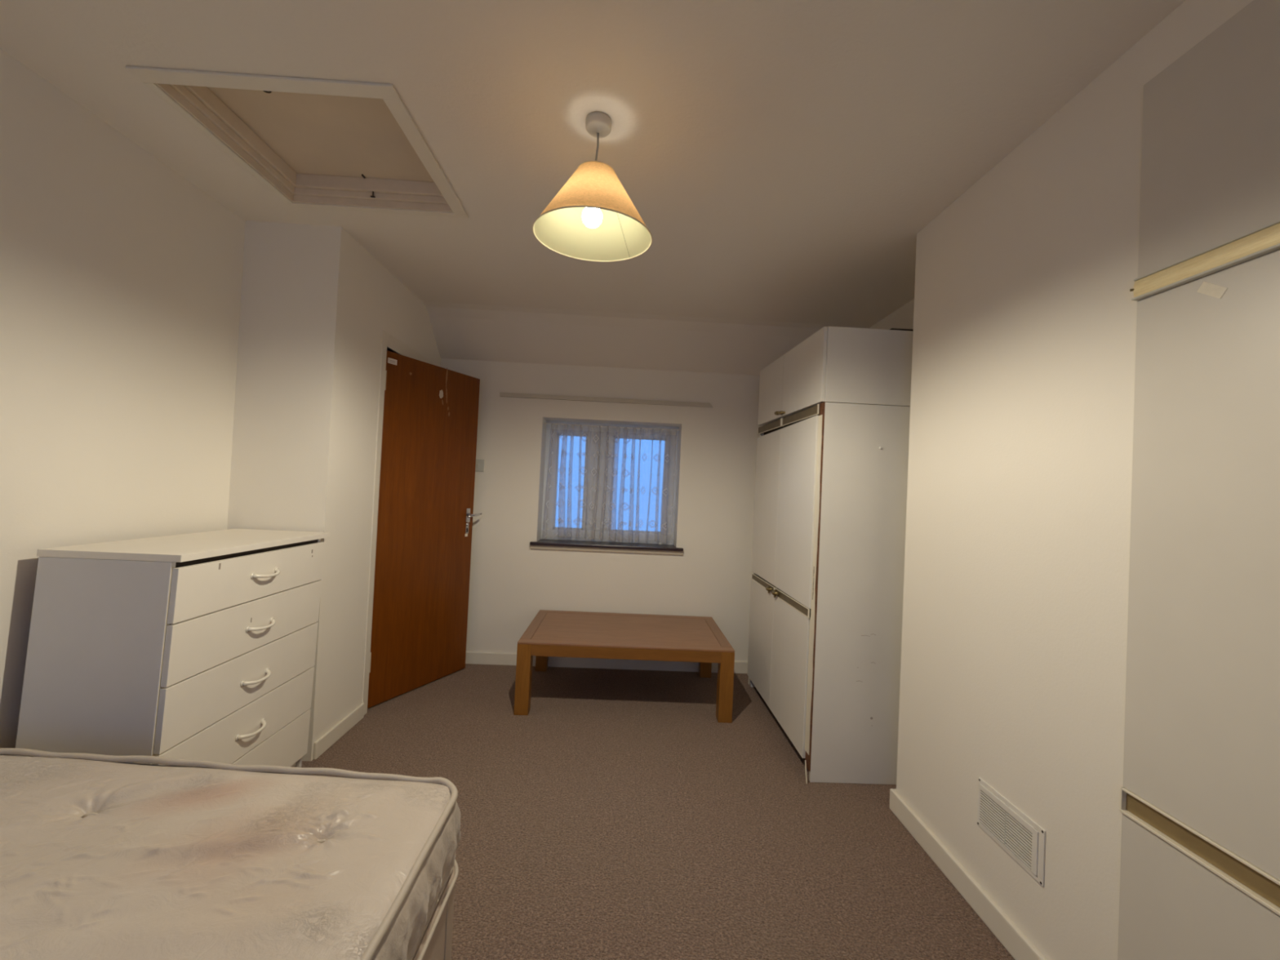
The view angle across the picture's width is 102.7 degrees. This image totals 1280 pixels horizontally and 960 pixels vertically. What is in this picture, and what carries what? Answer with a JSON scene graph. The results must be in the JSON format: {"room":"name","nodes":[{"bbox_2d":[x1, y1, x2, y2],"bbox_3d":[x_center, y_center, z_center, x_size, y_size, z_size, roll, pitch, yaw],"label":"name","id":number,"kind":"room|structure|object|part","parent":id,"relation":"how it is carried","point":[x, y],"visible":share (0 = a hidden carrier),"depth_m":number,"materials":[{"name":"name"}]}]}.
{"room":"bedroom","nodes":[
{"label":"bedroom","id":0,"kind":"room"},
{"bbox_2d":[0,48,245,755],"bbox_3d":[-1.826,0.001,0.441,0.100,2.405,3.895,3,-1,-2],"label":"wall","id":1,"kind":"structure","parent":0,"point":[121,277],"depth_m":1.69,"materials":[{"name":"white paint"}]},
{"bbox_2d":[226,221,440,761],"bbox_3d":[-1.647,0.055,3.097,0.425,2.405,1.605,3,-1,-2],"label":"wall","id":2,"kind":"structure","parent":0,"point":[317,305],"depth_m":2.31,"materials":[{"name":"white paint"}]},
{"bbox_2d":[313,702,364,759],"bbox_3d":[-1.463,1.218,2.505,0.013,0.078,0.427,3,-1,-2],"label":"baseboard","id":3,"kind":"structure","parent":2,"relation":"attached to","point":[337,731],"depth_m":2.47,"materials":[{"name":"beige paint"}]},
{"bbox_2d":[361,329,438,715],"bbox_3d":[-1.492,0.231,3.166,0.104,2.070,0.869,3,-1,-2],"label":"door frame","id":4,"kind":"structure","parent":2,"relation":"attached to","point":[395,345],"depth_m":2.76,"materials":[{"name":"beige paint"}]},
{"bbox_2d":[367,350,481,708],"bbox_3d":[-1.300,0.275,3.170,0.098,1.983,0.796,2,-1,27],"label":"door","id":5,"kind":"structure","parent":2,"relation":"in","point":[429,433],"depth_m":3.11,"materials":[{"name":"brown wood"}]},
{"bbox_3d":[-1.163,0.326,3.451,0.010,0.070,0.026,2,-1,24],"label":"lock plate","id":6,"kind":"part","parent":5,"relation":"part of","materials":[{"name":"silver metal"}]},
{"bbox_3d":[-1.160,0.238,3.454,0.007,0.095,0.036,2,-1,24],"label":"handle","id":7,"kind":"part","parent":5,"relation":"part of","materials":[{"name":"silver metal"}]},
{"bbox_3d":[-1.128,0.238,3.457,0.052,0.029,0.131,2,-1,24],"label":"lever","id":8,"kind":"part","parent":5,"relation":"part of","materials":[{"name":"silver metal"}]},
{"bbox_2d":[0,0,1185,375],"bbox_3d":[-0.091,-1.034,1.264,3.520,0.389,5.400,3,-1,-2],"label":"ceiling","id":9,"kind":"structure","parent":0,"point":[784,163],"depth_m":1.57,"materials":[{"name":"paint"}]},
{"bbox_2d":[125,66,468,218],"bbox_3d":[-1.087,-1.200,1.813,0.744,0.127,0.719,3,-1,-2],"label":"hatch","id":10,"kind":"object","parent":9,"relation":"attached to","point":[315,144],"visible":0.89,"depth_m":1.83,"materials":[{"name":"beige paint"}]},
{"bbox_3d":[-1.092,-1.255,1.817,0.655,0.018,0.623,3,-1,-2],"label":"hatch panel","id":11,"kind":"part","parent":10,"relation":"part of","materials":[{"name":"paint"}]},
{"bbox_2d":[532,111,652,262],"bbox_3d":[-0.136,-0.922,1.577,0.366,0.367,0.366,3,-1,-2],"label":"pendant lamp","id":12,"kind":"object","parent":9,"relation":"hanging from","point":[592,217],"visible":1,"depth_m":1.60,"materials":[{"name":"beige fabric"}]},
{"bbox_3d":[-0.146,-0.811,1.569,0.062,0.073,0.062,3,-1,-2],"label":"bulb","id":13,"kind":"part","parent":12,"relation":"part of","materials":[{"name":"white glass"}]},
{"bbox_3d":[-0.140,-0.843,1.575,0.362,0.205,0.362,3,-1,-2],"label":"lampshade","id":14,"kind":"part","parent":12,"relation":"part of","materials":[{"name":"beige fabric"}]},
{"bbox_2d":[440,358,761,662],"bbox_3d":[0.035,0.266,3.784,2.995,2.160,0.270,3,-1,-2],"label":"wall","id":15,"kind":"structure","parent":0,"point":[510,581],"depth_m":3.65,"materials":[{"name":"white paint"}]},
{"bbox_2d":[475,458,484,471],"bbox_3d":[-1.142,-0.104,3.611,0.086,0.086,0.012,3,-1,-2],"label":"light switch","id":16,"kind":"object","parent":15,"relation":"attached to","point":[479,467],"visible":0.78,"depth_m":3.61,"materials":[{"name":"grey plastic"}]},
{"bbox_2d":[499,392,712,407],"bbox_3d":[-0.233,-0.569,3.643,1.513,0.028,0.022,3,-1,-2],"label":"batten","id":17,"kind":"object","parent":15,"relation":"attached to","point":[501,394],"visible":1,"depth_m":3.63,"materials":[{"name":"beige paint"}]},
{"bbox_2d":[529,420,683,555],"bbox_3d":[-0.216,0.044,3.745,1.080,0.935,0.290,3,-1,-2],"label":"window","id":18,"kind":"structure","parent":15,"relation":"in","point":[602,446],"depth_m":3.83,"materials":[{"name":"white plastic"}]},
{"bbox_3d":[-0.395,0.067,3.804,0.020,0.120,0.040,3,-1,-2],"label":"handle","id":19,"kind":"part","parent":18,"relation":"part of","materials":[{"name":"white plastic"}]},
{"bbox_3d":[-0.236,0.470,3.708,1.078,0.020,0.230,3,-1,-2],"label":"sill","id":20,"kind":"part","parent":18,"relation":"part of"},
{"bbox_2d":[465,651,747,673],"bbox_3d":[-0.059,1.299,3.622,2.892,0.083,0.014,3,-1,-2],"label":"baseboard","id":21,"kind":"structure","parent":15,"relation":"attached to","point":[474,658],"depth_m":3.61,"materials":[{"name":"beige paint"}]},
{"bbox_2d":[544,422,679,430],"bbox_3d":[-0.200,-0.388,3.737,0.988,0.012,0.008,3,-1,-2],"label":"curtain rod","id":22,"kind":"object","parent":15,"relation":"attached to","point":[544,423],"visible":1,"depth_m":3.73,"materials":[{"name":"white plastic"}]},
{"bbox_2d":[542,423,676,543],"bbox_3d":[-0.214,0.032,3.730,0.947,0.840,0.070,3,-1,-2],"label":"curtain","id":23,"kind":"object","parent":22,"relation":"hanging from","point":[562,533],"visible":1,"depth_m":3.74,"materials":[{"name":"fabric"}]},
{"bbox_2d":[301,663,1014,959],"bbox_3d":[-0.599,1.325,1.211,4.320,0.100,5.400,3,-1,-2],"label":"floor","id":24,"kind":"structure","parent":0,"point":[616,818],"depth_m":1.93,"materials":[{"name":"brown carpet"}]},
{"bbox_2d":[14,528,330,767],"bbox_3d":[-1.581,0.728,1.856,0.440,1.021,0.819,3,-1,-2],"label":"dresser","id":25,"kind":"object","parent":24,"relation":"on","point":[198,646],"visible":0.79,"depth_m":1.54,"materials":[{"name":"white wood"}]},
{"bbox_3d":[-1.593,0.732,1.479,0.380,0.999,0.066,3,-1,-2],"label":"panel","id":26,"kind":"part","parent":25,"relation":"part of","materials":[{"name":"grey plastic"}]},
{"bbox_3d":[-1.411,0.889,1.841,0.018,0.174,0.750,3,-1,-2],"label":"drawer","id":27,"kind":"part","parent":25,"relation":"part of","materials":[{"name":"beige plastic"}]},
{"bbox_3d":[-1.402,0.706,1.853,0.018,0.185,0.750,3,-1,-2],"label":"drawer","id":28,"kind":"part","parent":25,"relation":"part of","materials":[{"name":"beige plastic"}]},
{"bbox_3d":[-1.394,0.521,1.865,0.018,0.177,0.750,3,-1,-2],"label":"drawer","id":29,"kind":"part","parent":25,"relation":"part of","materials":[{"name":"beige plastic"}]},
{"bbox_3d":[-1.387,0.348,1.877,0.018,0.162,0.749,3,-1,-2],"label":"drawer","id":30,"kind":"part","parent":25,"relation":"part of","materials":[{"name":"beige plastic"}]},
{"bbox_3d":[-1.387,0.898,1.842,0.038,0.023,0.145,3,-1,-2],"label":"handle","id":31,"kind":"part","parent":25,"relation":"part of","materials":[{"name":"white plastic"}]},
{"bbox_3d":[-1.379,0.715,1.855,0.038,0.023,0.145,3,-1,-2],"label":"handle","id":32,"kind":"part","parent":25,"relation":"part of","materials":[{"name":"white plastic"}]},
{"bbox_3d":[-1.370,0.528,1.867,0.038,0.023,0.145,3,-1,-2],"label":"handle","id":33,"kind":"part","parent":25,"relation":"part of","materials":[{"name":"white plastic"}]},
{"bbox_3d":[-1.362,0.343,1.880,0.038,0.023,0.145,3,-1,-2],"label":"handle","id":34,"kind":"part","parent":25,"relation":"part of","materials":[{"name":"white plastic"}]},
{"bbox_3d":[-1.419,1.071,1.828,0.018,0.184,0.750,3,-1,-2],"label":"drawer","id":35,"kind":"part","parent":25,"relation":"part of","materials":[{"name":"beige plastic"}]},
{"bbox_3d":[-1.616,0.744,2.208,0.380,0.999,0.066,3,-1,-2],"label":"panel","id":36,"kind":"part","parent":25,"relation":"part of","materials":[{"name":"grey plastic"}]},
{"bbox_2d":[413,858,458,959],"bbox_3d":[-1.098,1.049,0.300,1.394,0.374,1.983,3,-1,-2],"label":"base","id":37,"kind":"object","parent":24,"relation":"on","point":[436,943],"visible":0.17,"depth_m":1.10,"materials":[{"name":"fabric"}]},
{"bbox_2d":[0,747,461,959],"bbox_3d":[-1.085,0.761,0.305,1.403,0.197,1.991,3,-1,-2],"label":"mattress","id":38,"kind":"object","parent":37,"relation":"on","point":[103,857],"visible":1,"depth_m":0.96,"materials":[{"name":"beige fabric"}]},
{"bbox_2d":[513,609,734,723],"bbox_3d":[-0.095,1.130,3.216,1.209,0.401,0.765,3,-1,-2],"label":"coffee table","id":39,"kind":"object","parent":24,"relation":"on","point":[557,633],"visible":1,"depth_m":2.94,"materials":[{"name":"brown wood"}]},
{"bbox_3d":[-0.650,1.104,2.866,0.077,0.390,0.078,3,-1,-2],"label":"leg","id":40,"kind":"part","parent":39,"relation":"part of","materials":[{"name":"brown wood"}]},
{"bbox_3d":[-0.659,0.908,3.207,0.062,0.010,0.630,3,-1,-2],"label":"border rail","id":41,"kind":"part","parent":39,"relation":"part of","materials":[{"name":"brown wood"}]},
{"bbox_3d":[-0.671,1.115,3.542,0.077,0.390,0.078,3,-1,-2],"label":"leg","id":42,"kind":"part","parent":39,"relation":"part of","materials":[{"name":"brown wood"}]},
{"bbox_3d":[-0.097,0.940,3.564,1.210,0.010,0.062,3,-1,-1],"label":"border rail","id":43,"kind":"part","parent":39,"relation":"part of","materials":[{"name":"brown wood"}]},
{"bbox_3d":[-0.075,0.930,2.874,1.210,0.010,0.062,3,-1,-1],"label":"border rail","id":44,"kind":"part","parent":39,"relation":"part of","materials":[{"name":"brown wood"}]},
{"bbox_3d":[0.459,1.167,3.565,0.077,0.390,0.078,3,-1,-2],"label":"leg","id":45,"kind":"part","parent":39,"relation":"part of","materials":[{"name":"brown wood"}]},
{"bbox_3d":[0.487,0.962,3.231,0.062,0.010,0.630,3,-1,-2],"label":"border rail","id":46,"kind":"part","parent":39,"relation":"part of","materials":[{"name":"brown wood"}]},
{"bbox_3d":[0.480,1.156,2.889,0.077,0.390,0.078,3,-1,-2],"label":"leg","id":47,"kind":"part","parent":39,"relation":"part of","materials":[{"name":"brown wood"}]},
{"bbox_2d":[746,326,913,784],"bbox_3d":[1.092,0.324,2.871,0.695,2.109,1.137,3,-1,-2],"label":"wardrobe","id":48,"kind":"object","parent":24,"relation":"on","point":[827,595],"visible":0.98,"depth_m":2.33,"materials":[{"name":"white laminate"}]},
{"bbox_3d":[1.090,0.533,3.424,0.645,1.710,0.017,3,-1,-2],"label":"panel","id":49,"kind":"part","parent":48,"relation":"part of","materials":[{"name":"white laminate"}]},
{"bbox_3d":[0.745,0.973,3.155,0.017,0.642,0.519,3,-1,-2],"label":"door","id":50,"kind":"part","parent":48,"relation":"part of","materials":[{"name":"white laminate"}]},
{"bbox_3d":[0.783,0.159,3.169,0.017,0.894,0.519,3,-1,-2],"label":"door","id":51,"kind":"part","parent":48,"relation":"part of","materials":[{"name":"white laminate"}]},
{"bbox_3d":[0.745,0.636,2.956,0.036,0.037,0.070,3,-1,-2],"label":"door pull","id":52,"kind":"part","parent":48,"relation":"part of","materials":[{"name":"gold metal"}]},
{"bbox_3d":[0.815,-0.548,3.182,0.016,0.380,0.518,3,-1,-2],"label":"cupboard door","id":53,"kind":"part","parent":48,"relation":"part of","materials":[{"name":"white laminate"}]},
{"bbox_3d":[0.748,0.634,2.845,0.036,0.037,0.070,3,-1,-2],"label":"door pull","id":54,"kind":"part","parent":48,"relation":"part of","materials":[{"name":"gold metal"}]},
{"bbox_3d":[0.762,0.965,2.628,0.017,0.642,0.532,3,-1,-2],"label":"door","id":55,"kind":"part","parent":48,"relation":"part of","materials":[{"name":"white laminate"}]},
{"bbox_3d":[0.799,0.151,2.637,0.017,0.894,0.542,3,-1,-2],"label":"door","id":56,"kind":"part","parent":48,"relation":"part of","materials":[{"name":"white laminate"}]},
{"bbox_3d":[0.831,-0.537,2.625,0.016,0.370,0.590,3,-1,-2],"label":"cupboard door","id":57,"kind":"part","parent":48,"relation":"part of","materials":[{"name":"white laminate"}]},
{"bbox_3d":[1.124,0.516,2.327,0.646,1.710,0.017,3,-1,-2],"label":"panel","id":58,"kind":"part","parent":48,"relation":"part of","materials":[{"name":"white laminate"}]},
{"bbox_2d":[889,328,913,331],"bbox_3d":[1.260,-0.692,2.522,0.220,0.025,0.340,3,-1,-2],"label":"board","id":59,"kind":"object","parent":48,"relation":"on","point":[891,328],"visible":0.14,"depth_m":2.35,"materials":[{"name":"brown"}]},
{"bbox_2d":[1117,0,1279,959],"bbox_3d":[1.394,0.202,-0.041,0.480,2.281,2.478,3,-1,-2],"label":"wardrobe","id":60,"kind":"object","parent":24,"relation":"on","point":[1199,807],"visible":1,"depth_m":1.03,"materials":[{"name":"white laminate"}]},
{"bbox_3d":[1.111,1.022,0.861,0.019,0.530,0.618,3,-1,-2],"label":"door","id":61,"kind":"part","parent":60,"relation":"part of","materials":[{"name":"white laminate"}]},
{"bbox_3d":[1.152,0.139,0.876,0.019,1.122,0.618,3,-1,-2],"label":"wardrobe door","id":62,"kind":"part","parent":60,"relation":"part of","materials":[{"name":"white laminate"}]},
{"bbox_3d":[1.191,-0.703,0.891,0.019,0.459,0.618,3,-1,-2],"label":"cupboard door","id":63,"kind":"part","parent":60,"relation":"part of","materials":[{"name":"white laminate"}]},
{"bbox_2d":[869,298,914,329],"bbox_3d":[1.514,0.197,2.921,0.100,2.405,1.550,3,-1,-2],"label":"wall","id":64,"kind":"structure","parent":0,"point":[902,317],"depth_m":2.98,"materials":[{"name":"white paint"}]},
{"bbox_2d":[896,35,1145,959],"bbox_3d":[1.363,0.169,1.669,0.480,2.405,0.945,3,-1,-2],"label":"wall","id":65,"kind":"structure","parent":0,"point":[1014,643],"depth_m":1.48,"materials":[{"name":"white paint"}]},
{"bbox_2d":[888,788,1046,959],"bbox_3d":[1.250,1.326,1.657,0.396,0.083,0.961,3,-1,-2],"label":"baseboard","id":66,"kind":"structure","parent":65,"relation":"attached to","point":[1018,945],"depth_m":1.65,"materials":[{"name":"beige paint"}]},
{"bbox_2d":[977,777,1045,886],"bbox_3d":[1.084,1.023,1.508,0.008,0.149,0.257,3,-1,-2],"label":"air vent","id":67,"kind":"object","parent":65,"relation":"in","point":[1015,833],"visible":1,"depth_m":1.49,"materials":[{"name":"white plastic"}]},
{"bbox_2d":[1143,0,1253,84],"bbox_3d":[1.470,-0.999,-0.036,0.480,0.120,2.505,3,-1,-2],"label":"wall","id":68,"kind":"structure","parent":0,"point":[1192,21],"depth_m":1.12,"materials":[{"name":"white paint"}]}
]}

